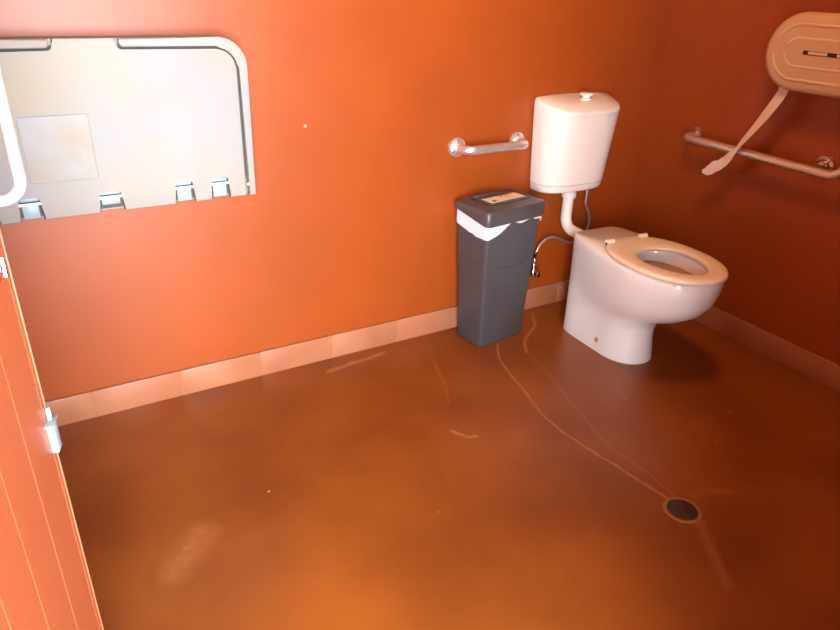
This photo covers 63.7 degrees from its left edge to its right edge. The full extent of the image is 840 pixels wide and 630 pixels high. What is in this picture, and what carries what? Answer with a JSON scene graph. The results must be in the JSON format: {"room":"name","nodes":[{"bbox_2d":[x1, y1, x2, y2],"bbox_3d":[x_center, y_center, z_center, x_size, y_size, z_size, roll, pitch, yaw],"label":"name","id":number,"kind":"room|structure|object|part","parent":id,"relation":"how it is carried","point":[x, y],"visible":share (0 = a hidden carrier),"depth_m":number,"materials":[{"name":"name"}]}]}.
{"room":"public restroom","nodes":[
{"label":"public restroom","id":0,"kind":"room"},
{"bbox_2d":[0,0,673,400],"bbox_3d":[-0.228,-1.044,2.325,3.270,2.600,0.120,-13,30,-28],"label":"wall","id":1,"kind":"structure","parent":0,"point":[357,107],"depth_m":2.46,"materials":[{"name":"orange paint"}]},
{"bbox_2d":[0,35,256,224],"bbox_3d":[-0.940,-0.548,1.967,0.885,0.485,0.104,-13,30,-28],"label":"station","id":2,"kind":"object","parent":1,"relation":"attached to","point":[127,121],"visible":0.98,"depth_m":1.96,"materials":[{"name":"beige plastic"}]},
{"bbox_3d":[-1.148,-0.479,1.815,0.356,0.485,0.024,-13,30,-28],"label":"frame rail","id":3,"kind":"part","parent":2,"relation":"part of","materials":[{"name":"beige plastic"}]},
{"bbox_3d":[-1.108,-0.313,1.921,0.056,0.008,0.008,-13,30,-28],"label":"hinge rod","id":4,"kind":"part","parent":2,"relation":"part of","materials":[{"name":"white metal"}]},
{"bbox_3d":[-0.924,-0.353,2.021,0.064,0.008,0.008,-13,30,-28],"label":"hinge rod","id":5,"kind":"part","parent":2,"relation":"part of","materials":[{"name":"white metal"}]},
{"bbox_3d":[-0.739,-0.400,2.119,0.056,0.008,0.008,-13,30,-28],"label":"hinge rod","id":6,"kind":"part","parent":2,"relation":"part of","materials":[{"name":"white metal"}]},
{"bbox_3d":[-0.692,-0.586,2.060,0.356,0.485,0.024,-13,30,-28],"label":"frame rail","id":7,"kind":"part","parent":2,"relation":"part of","materials":[{"name":"beige plastic"}]},
{"bbox_3d":[-0.642,-0.422,2.171,0.056,0.008,0.008,-13,30,-28],"label":"hinge rod","id":8,"kind":"part","parent":2,"relation":"part of","materials":[{"name":"white metal"}]},
{"bbox_2d":[45,279,568,425],"bbox_3d":[-0.239,0.100,2.829,3.018,0.104,0.011,-13,30,-28],"label":"baseboard","id":9,"kind":"structure","parent":1,"relation":"attached to","point":[111,399],"depth_m":2.61,"materials":[{"name":"ceramic"}]},
{"bbox_2d":[449,132,528,156],"bbox_3d":[0.298,-0.679,2.725,0.376,0.078,0.091,-13,30,-28],"label":"grab rail","id":10,"kind":"object","parent":1,"relation":"attached to","point":[457,146],"visible":1,"depth_m":2.68,"materials":[{"name":"silver metal"}]},
{"bbox_2d":[530,258,539,277],"bbox_3d":[0.519,-0.218,3.113,0.052,0.098,0.087,-13,30,-28],"label":"valve","id":11,"kind":"object","parent":1,"relation":"attached to","point":[533,272],"visible":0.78,"depth_m":3.09,"materials":[{"name":"silver metal"}]},
{"bbox_3d":[0.537,-0.188,3.104,0.033,0.034,0.030,-13,30,-28],"label":"handle","id":12,"kind":"part","parent":11,"relation":"part of","materials":[{"name":"silver metal"}]},
{"bbox_2d":[533,189,589,257],"bbox_3d":[0.659,-0.436,3.088,0.327,0.320,0.026,-13,30,-28],"label":"hose","id":13,"kind":"object","parent":11,"relation":"attached to","point":[535,255],"visible":0.82,"depth_m":3.10,"materials":[{"name":"silver metal"}]},
{"bbox_2d":[530,92,619,237],"bbox_3d":[0.690,-0.624,2.909,0.398,0.630,0.245,-13,30,-28],"label":"toilet cistern","id":14,"kind":"object","parent":1,"relation":"attached to","point":[572,135],"visible":0.99,"depth_m":2.82,"materials":[{"name":"white ceramic"}]},
{"bbox_3d":[0.660,-0.577,2.984,0.358,0.037,0.139,-13,30,-28],"label":"tank","id":15,"kind":"part","parent":14,"relation":"part of","materials":[{"name":"white ceramic"}]},
{"bbox_3d":[0.676,-0.745,2.882,0.398,0.358,0.177,-13,30,-28],"label":"tank","id":16,"kind":"part","parent":14,"relation":"part of","materials":[{"name":"white ceramic"}]},
{"bbox_2d":[58,299,839,629],"bbox_3d":[0.314,0.625,2.043,3.270,0.100,2.430,-13,30,-28],"label":"floor","id":17,"kind":"structure","parent":0,"point":[440,480],"depth_m":2.07,"materials":[{"name":"red concrete"}]},
{"bbox_2d":[455,189,544,346],"bbox_3d":[0.318,-0.202,2.876,0.327,0.636,0.216,-17,32,-34],"label":"waste bin","id":18,"kind":"object","parent":17,"relation":"on","point":[497,230],"visible":1,"depth_m":2.78,"materials":[{"name":"grey plastic"}]},
{"bbox_3d":[0.327,-0.444,2.756,0.327,0.072,0.216,-17,32,-34],"label":"lid","id":19,"kind":"part","parent":18,"relation":"part of","materials":[{"name":"grey plastic"}]},
{"bbox_2d":[563,227,728,363],"bbox_3d":[0.902,-0.051,2.779,0.376,0.488,0.670,-12,30,-25],"label":"toilet","id":20,"kind":"object","parent":17,"relation":"on","point":[623,283],"visible":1,"depth_m":2.71,"materials":[{"name":"white glazed ceramic"},{"name":"cream plastic"},{"name":"water"}]},
{"bbox_3d":[0.950,-0.215,2.609,0.368,0.022,0.492,-11,30,-25],"label":"seat","id":21,"kind":"part","parent":20,"relation":"part of","materials":[{"name":"beige plastic"}]},
{"bbox_2d":[662,497,702,523],"bbox_3d":[0.791,0.586,2.038,0.116,0.002,0.116,-13,30,-28],"label":"floor drain","id":22,"kind":"object","parent":17,"relation":"on","point":[680,509],"visible":1,"depth_m":2.04,"materials":[{"name":"metal"}]},
{"bbox_2d":[632,0,839,364],"bbox_3d":[1.744,-0.876,2.126,0.120,2.600,2.310,-13,30,-28],"label":"wall","id":23,"kind":"structure","parent":0,"point":[775,231],"depth_m":2.81,"materials":[{"name":"orange paint"}]},
{"bbox_2d":[683,126,839,179],"bbox_3d":[1.431,-0.689,2.562,0.092,0.282,1.043,-13,30,-28],"label":"grab rail","id":24,"kind":"object","parent":23,"relation":"attached to","point":[824,167],"visible":1,"depth_m":2.62,"materials":[{"name":"silver metal"}]},
{"bbox_2d":[692,306,839,392],"bbox_3d":[1.614,0.225,2.706,0.011,0.104,2.170,-13,30,-28],"label":"baseboard","id":25,"kind":"structure","parent":23,"relation":"attached to","point":[807,363],"depth_m":2.87,"materials":[{"name":"ceramic"}]},
{"bbox_2d":[765,12,839,97],"bbox_3d":[1.512,-0.872,2.295,0.126,0.267,0.687,-13,30,-28],"label":"dispenser","id":26,"kind":"object","parent":23,"relation":"attached to","point":[803,53],"visible":1,"depth_m":2.40,"materials":[{"name":"beige plastic"}]},
{"bbox_2d":[702,87,787,174],"bbox_3d":[1.293,-0.736,2.708,0.055,0.414,0.293,-13,30,-28],"label":"toilet paper","id":27,"kind":"object","parent":26,"relation":"hanging from","point":[714,166],"visible":0.94,"depth_m":2.66,"materials":[{"name":"white paper"}]},
{"bbox_3d":[0.934,-0.125,0.565,3.030,2.600,0.140,-13,30,-28],"label":"wall","id":28,"kind":"structure","parent":0,"visible":0},
{"bbox_2d":[0,66,103,629],"bbox_3d":[-0.425,0.108,0.518,0.122,2.020,0.986,-5,27,-14],"label":"door","id":29,"kind":"structure","parent":28,"relation":"in","point":[46,583],"depth_m":0.95,"materials":[{"name":"orange paint"}]},
{"bbox_3d":[-0.490,-0.281,0.705,0.085,0.348,0.014,-5,27,-14],"label":"handle","id":30,"kind":"part","parent":29,"relation":"part of","materials":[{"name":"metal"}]}
]}

